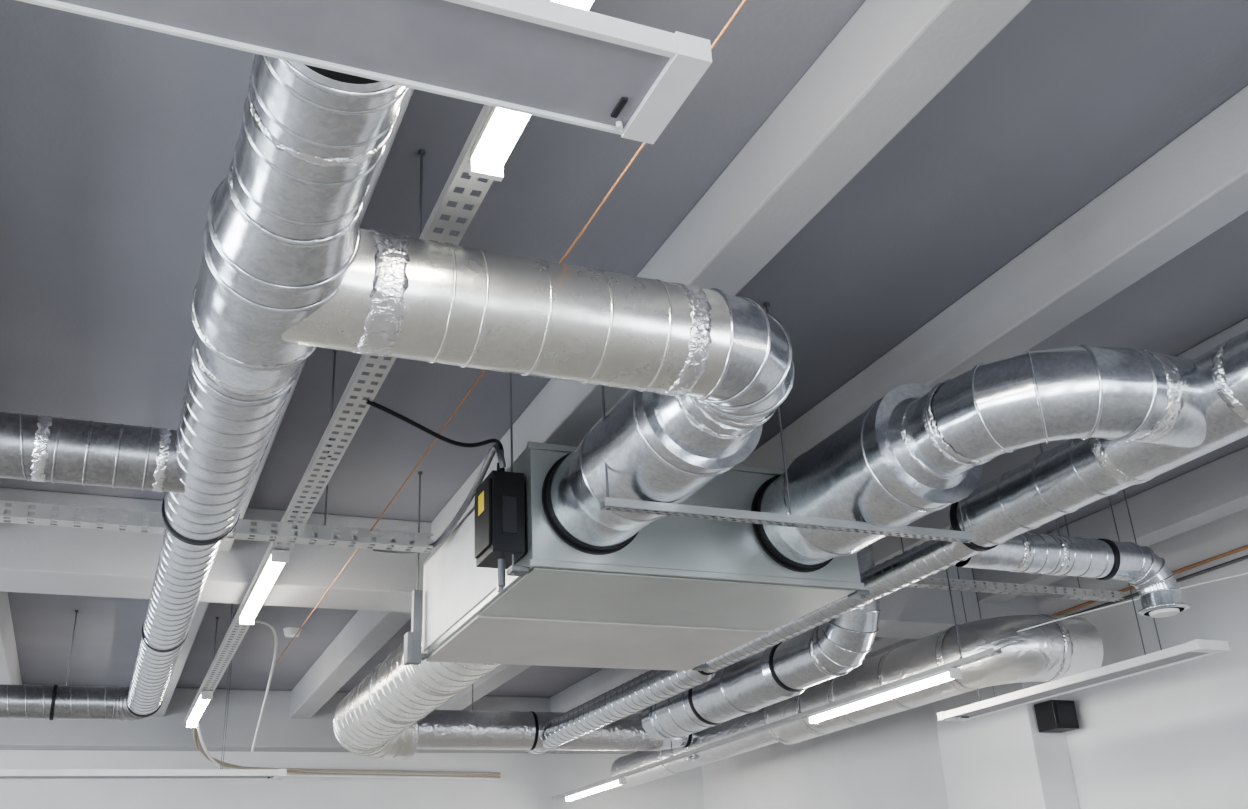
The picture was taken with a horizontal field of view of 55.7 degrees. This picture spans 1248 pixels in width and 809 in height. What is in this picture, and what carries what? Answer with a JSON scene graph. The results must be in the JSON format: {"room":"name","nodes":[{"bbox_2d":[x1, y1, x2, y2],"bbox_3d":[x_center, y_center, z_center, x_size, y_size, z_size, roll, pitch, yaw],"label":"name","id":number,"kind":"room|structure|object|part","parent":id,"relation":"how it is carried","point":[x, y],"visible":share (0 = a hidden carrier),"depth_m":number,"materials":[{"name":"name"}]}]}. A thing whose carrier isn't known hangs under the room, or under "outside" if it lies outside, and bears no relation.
{"room":"industrial building interior","nodes":[
{"label":"industrial building interior","id":0,"kind":"room"},
{"bbox_2d":[0,684,642,753],"bbox_3d":[-5.331,3.910,14.635,14.200,0.700,0.400,7,-26,-22],"label":"cross beam","id":1,"kind":"structure","parent":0,"point":[277,732],"depth_m":14.57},
{"bbox_2d":[0,750,704,808],"bbox_3d":[-5.351,5.807,14.091,14.200,4.600,0.200,7,-26,-22],"label":"wall","id":2,"kind":"structure","parent":0,"point":[527,780],"depth_m":15.20,"materials":[{"name":"white paint"}]},
{"bbox_2d":[0,487,1038,638],"bbox_3d":[-2.644,1.170,8.966,14.200,0.580,0.590,7,-26,-22],"label":"cross beam","id":3,"kind":"structure","parent":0,"point":[41,559],"depth_m":8.70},
{"bbox_2d":[0,0,1247,696],"bbox_3d":[-1.503,-0.345,6.667,14.600,0.200,20.400,7,-26,-22],"label":"ceiling","id":4,"kind":"structure","parent":0,"point":[117,140],"depth_m":5.41,"materials":[{"name":"grey paint"}]},
{"bbox_2d":[0,591,21,684],"bbox_3d":[-3.408,-0.340,5.765,0.260,0.350,20.000,7,-26,-22],"label":"ceiling beam","id":5,"kind":"structure","parent":4,"relation":"attached to","point":[10,673],"depth_m":11.32,"materials":[{"name":"white paint"}]},
{"bbox_2d":[66,610,77,685],"bbox_3d":[-5.122,2.277,10.934,0.027,0.749,0.031,7,-26,-22],"label":"rod","id":6,"kind":"object","parent":4,"relation":"hanging from","point":[76,611],"visible":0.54,"depth_m":10.95,"materials":[{"name":"metal"}]},
{"bbox_2d":[0,608,286,779],"bbox_3d":[-4.617,2.575,10.672,3.100,1.555,0.308,7,-26,-22],"label":"light fixture","id":7,"kind":"object","parent":4,"relation":"hanging from","point":[5,774],"visible":1,"depth_m":10.47,"materials":[{"name":"metal"}]},
{"bbox_2d":[211,617,218,678],"bbox_3d":[-3.968,2.376,11.433,0.027,0.639,0.031,7,-26,-22],"label":"rod","id":8,"kind":"object","parent":4,"relation":"hanging from","point":[217,618],"visible":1,"depth_m":11.47,"materials":[{"name":"metal"}]},
{"bbox_2d":[228,603,232,646],"bbox_3d":[-3.418,1.827,10.269,0.027,0.639,0.031,7,-26,-22],"label":"rod","id":9,"kind":"object","parent":4,"relation":"hanging from","point":[231,603],"visible":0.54,"depth_m":10.26,"materials":[{"name":"metal"}]},
{"bbox_2d":[151,88,413,715],"bbox_3d":[-1.939,-0.152,6.369,0.260,0.350,20.000,7,-26,-22],"label":"ceiling beam","id":10,"kind":"structure","parent":4,"relation":"attached to","point":[226,544],"depth_m":7.41,"materials":[{"name":"white paint"}]},
{"bbox_2d":[283,627,300,636],"bbox_3d":[-3.412,2.344,12.131,0.180,0.069,0.180,7,-26,-22],"label":"smoke detector","id":11,"kind":"object","parent":4,"relation":"attached to","point":[289,631],"visible":0.93,"depth_m":12.07,"materials":[{"name":"white plastic"}]},
{"bbox_2d":[324,444,328,525],"bbox_3d":[-1.867,0.504,7.417,0.027,0.699,0.031,7,-26,-22],"label":"rod","id":12,"kind":"object","parent":4,"relation":"hanging from","point":[328,444],"visible":0.47,"depth_m":7.37,"materials":[{"name":"metal"}]},
{"bbox_2d":[0,500,432,552],"bbox_3d":[-4.595,0.456,6.151,7.320,0.090,0.120,7,-26,-22],"label":"cable tray","id":13,"kind":"object","parent":12,"relation":"hanging from","point":[19,514],"visible":0.81,"depth_m":7.06,"materials":[{"name":"metal"}]},
{"bbox_2d":[373,444,505,552],"bbox_3d":[-1.013,0.586,7.064,0.323,0.202,1.715,13,-29,-32],"label":"power cable","id":14,"kind":"object","parent":13,"relation":"attached to","point":[495,448],"visible":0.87,"depth_m":7.02,"materials":[{"name":"plastic"}]},
{"bbox_2d":[268,0,746,673],"bbox_3d":[-0.482,-0.312,5.029,0.015,0.023,14.500,7,-26,-22],"label":"wire","id":15,"kind":"object","parent":13,"relation":"attached to","point":[742,4],"visible":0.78,"depth_m":4.46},
{"bbox_2d":[327,349,337,456],"bbox_3d":[-1.571,-0.017,6.359,0.027,0.639,0.031,7,-26,-22],"label":"rod","id":16,"kind":"object","parent":4,"relation":"hanging from","point":[334,350],"visible":0.71,"depth_m":6.39,"materials":[{"name":"metal"}]},
{"bbox_2d":[184,104,493,722],"bbox_3d":[-2.248,0.942,7.704,0.130,0.050,13.320,7,-26,-22],"label":"cable tray","id":17,"kind":"object","parent":16,"relation":"hanging from","point":[461,165],"visible":0.56,"depth_m":5.64,"materials":[{"name":"metal"}]},
{"bbox_2d":[186,691,212,727],"bbox_3d":[-4.441,3.197,12.325,0.110,0.077,1.730,7,-26,-22],"label":"fluorescent light","id":18,"kind":"object","parent":17,"relation":"attached to","point":[204,697],"visible":1,"depth_m":12.12,"materials":[{"name":"white plastic"}]},
{"bbox_2d":[251,620,276,750],"bbox_3d":[-2.921,2.277,9.543,0.211,0.908,0.843,1,-24,-10],"label":"wire","id":19,"kind":"object","parent":17,"relation":"hanging from","point":[255,621],"visible":0.96,"depth_m":9.66,"materials":[{"name":"plastic"}]},
{"bbox_2d":[239,549,289,624],"bbox_3d":[-2.555,1.315,8.333,0.110,0.077,1.730,7,-26,-22],"label":"fluorescent light","id":20,"kind":"object","parent":17,"relation":"attached to","point":[276,560],"visible":1,"depth_m":8.14,"materials":[{"name":"white plastic"}]},
{"bbox_2d":[196,721,499,780],"bbox_3d":[-3.579,4.424,14.784,1.064,0.439,4.556,-22,-30,36],"label":"wire","id":21,"kind":"object","parent":17,"relation":"hanging from","point":[197,724],"visible":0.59,"depth_m":15.19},
{"bbox_2d":[196,728,500,774],"bbox_3d":[-3.593,4.431,14.883,1.034,0.370,4.470,-24,-31,38],"label":"wire","id":22,"kind":"object","parent":17,"relation":"hanging from","point":[197,737],"visible":0.86,"depth_m":15.16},
{"bbox_2d":[469,107,530,181],"bbox_3d":[-0.401,-0.851,3.739,0.138,0.077,0.363,7,-26,-22],"label":"fluorescent light","id":23,"kind":"object","parent":17,"relation":"attached to","point":[500,133],"depth_m":3.74,"materials":[{"name":"white plastic"}]},
{"bbox_2d":[549,0,593,10],"bbox_3d":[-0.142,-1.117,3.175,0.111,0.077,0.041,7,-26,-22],"label":"fluorescent light","id":24,"kind":"object","parent":17,"relation":"attached to","point":[581,4],"depth_m":3.18,"materials":[{"name":"white plastic"}]},
{"bbox_2d":[17,0,711,143],"bbox_3d":[-1.082,-1.261,2.440,2.600,0.905,0.318,7,-26,-22],"label":"light fixture","id":25,"kind":"object","parent":4,"relation":"hanging from","point":[548,59],"visible":1,"depth_m":2.55,"materials":[{"name":"metal"}]},
{"bbox_2d":[403,471,422,664],"bbox_3d":[-1.416,1.086,7.993,0.100,1.339,0.100,7,-26,-22],"label":"rod","id":26,"kind":"object","parent":4,"relation":"hanging from","point":[420,472],"depth_m":7.80,"materials":[{"name":"metal"}]},
{"bbox_3d":[-1.395,1.473,7.820,0.100,0.490,0.100,7,-26,-22],"label":"hanger bracket","id":27,"kind":"part","parent":26,"relation":"part of","materials":[{"name":"silver metal"}]},
{"bbox_2d":[421,441,869,670],"bbox_3d":[-0.010,1.076,7.450,2.170,0.696,2.275,7,-26,-22],"label":"air handling unit","id":28,"kind":"object","parent":26,"relation":"hanging from","point":[684,593],"visible":0.7,"depth_m":6.77,"materials":[{"name":"metal"}]},
{"bbox_2d":[475,462,524,586],"bbox_3d":[-0.664,0.630,6.250,0.194,0.680,0.307,7,-26,-22],"label":"control box","id":29,"kind":"object","parent":28,"relation":"attached to","point":[500,498],"visible":0.97,"depth_m":6.15,"materials":[{"name":"black plastic"}]},
{"bbox_2d":[366,400,503,453],"bbox_3d":[-0.896,0.150,5.983,0.142,0.186,1.030,-17,-28,28],"label":"power cable","id":30,"kind":"object","parent":29,"relation":"attached to","point":[376,405],"visible":0.95,"depth_m":5.81,"materials":[{"name":"black rubber"}]},
{"bbox_2d":[281,229,794,551],"bbox_3d":[-0.515,0.015,5.116,2.247,0.594,2.073,7,-26,-22],"label":"duct","id":31,"kind":"object","parent":28,"relation":"attached to","point":[703,370],"visible":0.98,"depth_m":4.36,"materials":[{"name":"metal"}]},
{"bbox_2d":[754,344,1205,568],"bbox_3d":[1.611,0.238,5.848,1.076,0.624,2.517,20,-33,-41],"label":"duct","id":32,"kind":"object","parent":28,"relation":"attached to","point":[919,450],"visible":0.97,"depth_m":5.35,"materials":[{"name":"metal"}]},
{"bbox_2d":[418,149,425,238],"bbox_3d":[-0.825,-0.762,4.779,0.027,0.639,0.031,7,-26,-22],"label":"rod","id":33,"kind":"object","parent":4,"relation":"hanging from","point":[421,152],"visible":0.54,"depth_m":4.83,"materials":[{"name":"metal"}]},
{"bbox_2d":[510,373,515,575],"bbox_3d":[-0.601,0.279,6.318,0.027,1.309,0.031,7,-26,-22],"label":"rod","id":34,"kind":"object","parent":4,"relation":"hanging from","point":[511,423],"visible":0.54,"depth_m":6.37,"materials":[{"name":"metal"}]},
{"bbox_2d":[601,385,610,509],"bbox_3d":[-0.102,-0.087,5.644,0.027,1.239,0.031,7,-26,-22],"label":"rod","id":35,"kind":"object","parent":4,"relation":"hanging from","point":[602,386],"visible":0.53,"depth_m":5.47,"materials":[{"name":"metal"}]},
{"bbox_2d":[600,497,976,542],"bbox_3d":[0.864,0.575,5.788,2.100,0.040,0.060,7,-26,-22],"label":"support rail","id":36,"kind":"object","parent":35,"relation":"hanging from","point":[616,504],"visible":1,"depth_m":5.71,"materials":[{"name":"silver metal"}]},
{"bbox_2d":[289,0,1030,718],"bbox_3d":[-0.341,0.054,7.027,0.260,0.350,20.000,7,-26,-22],"label":"ceiling beam","id":37,"kind":"structure","parent":4,"relation":"attached to","point":[891,58],"depth_m":4.72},
{"bbox_2d":[641,544,880,739],"bbox_3d":[1.047,1.958,10.202,0.484,1.372,3.700,7,-26,-22],"label":"duct","id":38,"kind":"object","parent":4,"relation":"hanging from","point":[782,671],"visible":0.75,"depth_m":9.38,"materials":[{"name":"metal"}]},
{"bbox_2d":[764,302,794,526],"bbox_3d":[0.789,0.027,6.011,0.027,1.239,0.031,7,-26,-22],"label":"rod","id":39,"kind":"object","parent":4,"relation":"hanging from","point":[766,304],"visible":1,"depth_m":5.91,"materials":[{"name":"metal"}]},
{"bbox_2d":[435,85,1247,709],"bbox_3d":[1.266,0.260,7.689,0.260,0.350,20.000,7,-26,-22],"label":"ceiling beam","id":40,"kind":"structure","parent":4,"relation":"attached to","point":[1196,184],"depth_m":5.64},
{"bbox_2d":[857,552,864,598],"bbox_3d":[1.364,0.690,7.052,0.027,0.959,0.031,7,-26,-22],"label":"rod","id":41,"kind":"object","parent":4,"relation":"hanging from","point":[861,597],"visible":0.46,"depth_m":6.91,"materials":[{"name":"metal"}]},
{"bbox_2d":[550,317,1247,711],"bbox_3d":[2.873,0.467,8.351,0.260,0.350,20.000,7,-26,-22],"label":"ceiling beam","id":42,"kind":"structure","parent":4,"relation":"attached to","point":[604,680],"depth_m":9.27,"materials":[{"name":"white paint"}]},
{"bbox_2d":[946,569,962,658],"bbox_3d":[2.466,1.447,8.899,0.027,0.949,0.031,7,-26,-22],"label":"rod","id":43,"kind":"object","parent":4,"relation":"hanging from","point":[960,657],"visible":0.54,"depth_m":8.84,"materials":[{"name":"metal"}]},
{"bbox_2d":[552,648,1001,799],"bbox_3d":[0.851,3.538,12.169,0.070,0.035,9.150,7,-26,-22],"label":"mounting rail","id":44,"kind":"object","parent":43,"relation":"hanging from","point":[991,652],"visible":0.84,"depth_m":10.74,"materials":[{"name":"metal"}]},
{"bbox_2d":[565,778,625,801],"bbox_3d":[-0.374,4.819,14.744,0.090,0.077,1.830,7,-26,-22],"label":"fluorescent light","id":45,"kind":"object","parent":44,"relation":"attached to","point":[618,781],"visible":1,"depth_m":14.61,"materials":[{"name":"white plastic"}]},
{"bbox_2d":[807,668,961,723],"bbox_3d":[2.062,2.387,9.587,0.090,0.077,2.030,7,-26,-22],"label":"fluorescent light","id":46,"kind":"object","parent":44,"relation":"attached to","point":[948,674],"visible":1,"depth_m":9.42,"materials":[{"name":"white plastic"}]},
{"bbox_2d":[958,501,968,541],"bbox_3d":[1.762,0.311,6.337,0.027,0.889,0.031,7,-26,-22],"label":"rod","id":47,"kind":"object","parent":4,"relation":"hanging from","point":[959,504],"visible":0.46,"depth_m":6.20,"materials":[{"name":"metal"}]},
{"bbox_2d":[1040,443,1060,534],"bbox_3d":[2.683,0.409,7.507,0.027,0.909,0.031,7,-26,-22],"label":"rod","id":48,"kind":"object","parent":4,"relation":"hanging from","point":[1040,443],"visible":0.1,"depth_m":7.36,"materials":[{"name":"metal"}]},
{"bbox_2d":[955,532,1189,617],"bbox_3d":[2.758,1.030,7.250,1.670,0.459,0.300,7,-26,-22],"label":"duct","id":49,"kind":"object","parent":48,"relation":"hanging from","point":[1157,587],"visible":0.98,"depth_m":7.24,"materials":[{"name":"metal"}]},
{"bbox_2d":[867,446,1247,653],"bbox_3d":[4.479,0.673,9.012,0.260,0.350,20.000,7,-26,-22],"label":"ceiling beam","id":50,"kind":"structure","parent":4,"relation":"attached to","point":[1217,489],"depth_m":9.28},
{"bbox_2d":[1064,515,1082,596],"bbox_3d":[3.689,1.227,9.701,0.027,0.719,0.031,7,-26,-22],"label":"rod","id":51,"kind":"object","parent":4,"relation":"hanging from","point":[1064,515],"visible":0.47,"depth_m":9.77,"materials":[{"name":"metal"}]},
{"bbox_2d":[937,489,1229,720],"bbox_3d":[3.205,1.388,8.975,0.268,1.555,2.700,7,-26,-22],"label":"pendant light","id":52,"kind":"object","parent":4,"relation":"hanging from","point":[1198,648],"visible":0.91,"depth_m":8.38,"materials":[{"name":"metal"}]},
{"bbox_3d":[2.061,2.144,11.385,0.027,0.859,0.031,7,-26,-22],"label":"rod","id":53,"kind":"object","parent":4,"relation":"hanging from","visible":0},
{"bbox_2d":[611,614,1102,787],"bbox_3d":[1.772,3.322,12.296,1.063,0.525,7.693,7,-26,-22],"label":"duct","id":54,"kind":"object","parent":53,"relation":"hanging from","point":[1063,648],"visible":0.72,"depth_m":9.78,"materials":[{"name":"silver metal"}]},
{"bbox_2d":[1017,572,1247,631],"bbox_3d":[3.895,1.479,8.842,2.986,0.311,0.156,-14,-26,24],"label":"wire","id":55,"kind":"object","parent":54,"relation":"attached to","point":[1247,572],"visible":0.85,"depth_m":8.87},
{"bbox_3d":[-4.192,2.043,10.522,0.027,0.749,0.031,7,-26,-22],"label":"rod","id":56,"kind":"object","parent":4,"relation":"hanging from","visible":0},
{"bbox_2d":[0,54,407,720],"bbox_3d":[-3.466,0.417,5.675,3.174,0.469,11.290,7,-26,-22],"label":"duct","id":57,"kind":"object","parent":56,"relation":"hanging from","point":[282,233],"visible":0.89,"depth_m":3.82,"materials":[{"name":"silver metal"}]},
{"bbox_2d":[0,412,184,492],"bbox_3d":[-3.515,0.081,4.914,3.220,0.298,0.299,7,-26,-22],"label":"duct","id":58,"kind":"object","parent":57,"relation":"attached to","point":[40,448],"depth_m":5.25,"materials":[{"name":"silver metal"}]},
{"bbox_3d":[0.232,1.971,10.722,0.027,0.899,0.031,7,-26,-22],"label":"rod","id":59,"kind":"object","parent":4,"relation":"hanging from","visible":0},
{"bbox_2d":[526,330,1247,754],"bbox_3d":[1.322,1.364,8.265,0.426,0.467,11.780,7,-26,-22],"label":"duct","id":60,"kind":"object","parent":59,"relation":"hanging from","point":[1074,474],"visible":0.79,"depth_m":6.33,"materials":[{"name":"metal"}]},
{"bbox_3d":[2.128,1.026,9.058,0.027,0.719,0.031,7,-26,-22],"label":"rod","id":61,"kind":"object","parent":4,"relation":"hanging from","visible":0},
{"bbox_2d":[907,577,1123,601],"bbox_3d":[3.018,1.448,9.279,2.300,0.060,0.100,7,-26,-22],"label":"cable tray","id":62,"kind":"object","parent":61,"relation":"hanging from","point":[927,583],"visible":0.94,"depth_m":9.28,"materials":[{"name":"metal"}]},
{"bbox_3d":[-1.831,1.942,10.242,0.027,0.329,0.031,7,-26,-22],"label":"rod","id":63,"kind":"object","parent":4,"relation":"hanging from","visible":0},
{"bbox_2d":[333,641,698,761],"bbox_3d":[-0.148,2.688,10.977,4.435,0.616,4.926,7,-26,-22],"label":"duct","id":64,"kind":"object","parent":63,"relation":"hanging from","point":[391,713],"visible":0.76,"depth_m":11.72,"materials":[{"name":"metal"}]},
{"bbox_2d":[702,508,1247,808],"bbox_3d":[5.229,2.695,8.413,0.200,4.600,20.400,7,-26,-22],"label":"wall","id":65,"kind":"structure","parent":0,"point":[1175,736],"depth_m":10.26,"materials":[{"name":"white paint"}]},
{"bbox_2d":[933,682,1079,808],"bbox_3d":[3.671,4.218,10.926,0.400,4.020,1.340,7,-26,-22],"label":"column","id":66,"kind":"structure","parent":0,"point":[1001,759],"depth_m":11.01,"materials":[{"name":"white paint"}]},
{"bbox_2d":[1034,700,1078,732],"bbox_3d":[3.922,2.836,10.723,0.260,0.250,0.280,7,-26,-22],"label":"wall speaker","id":67,"kind":"object","parent":66,"relation":"attached to","point":[1052,716],"depth_m":10.63},
{"bbox_2d":[1052,545,1247,615],"bbox_3d":[5.668,0.359,7.678,0.028,0.047,8.600,7,-26,-22],"label":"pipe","id":68,"kind":"object","parent":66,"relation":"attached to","point":[1245,546],"visible":0.6,"depth_m":9.79,"materials":[{"name":"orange metal"}]},
{"bbox_2d":[1068,555,1247,616],"bbox_3d":[5.681,0.421,7.655,0.028,0.040,8.600,7,-26,-22],"label":"cable","id":69,"kind":"object","parent":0,"point":[1244,557],"depth_m":9.75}
]}

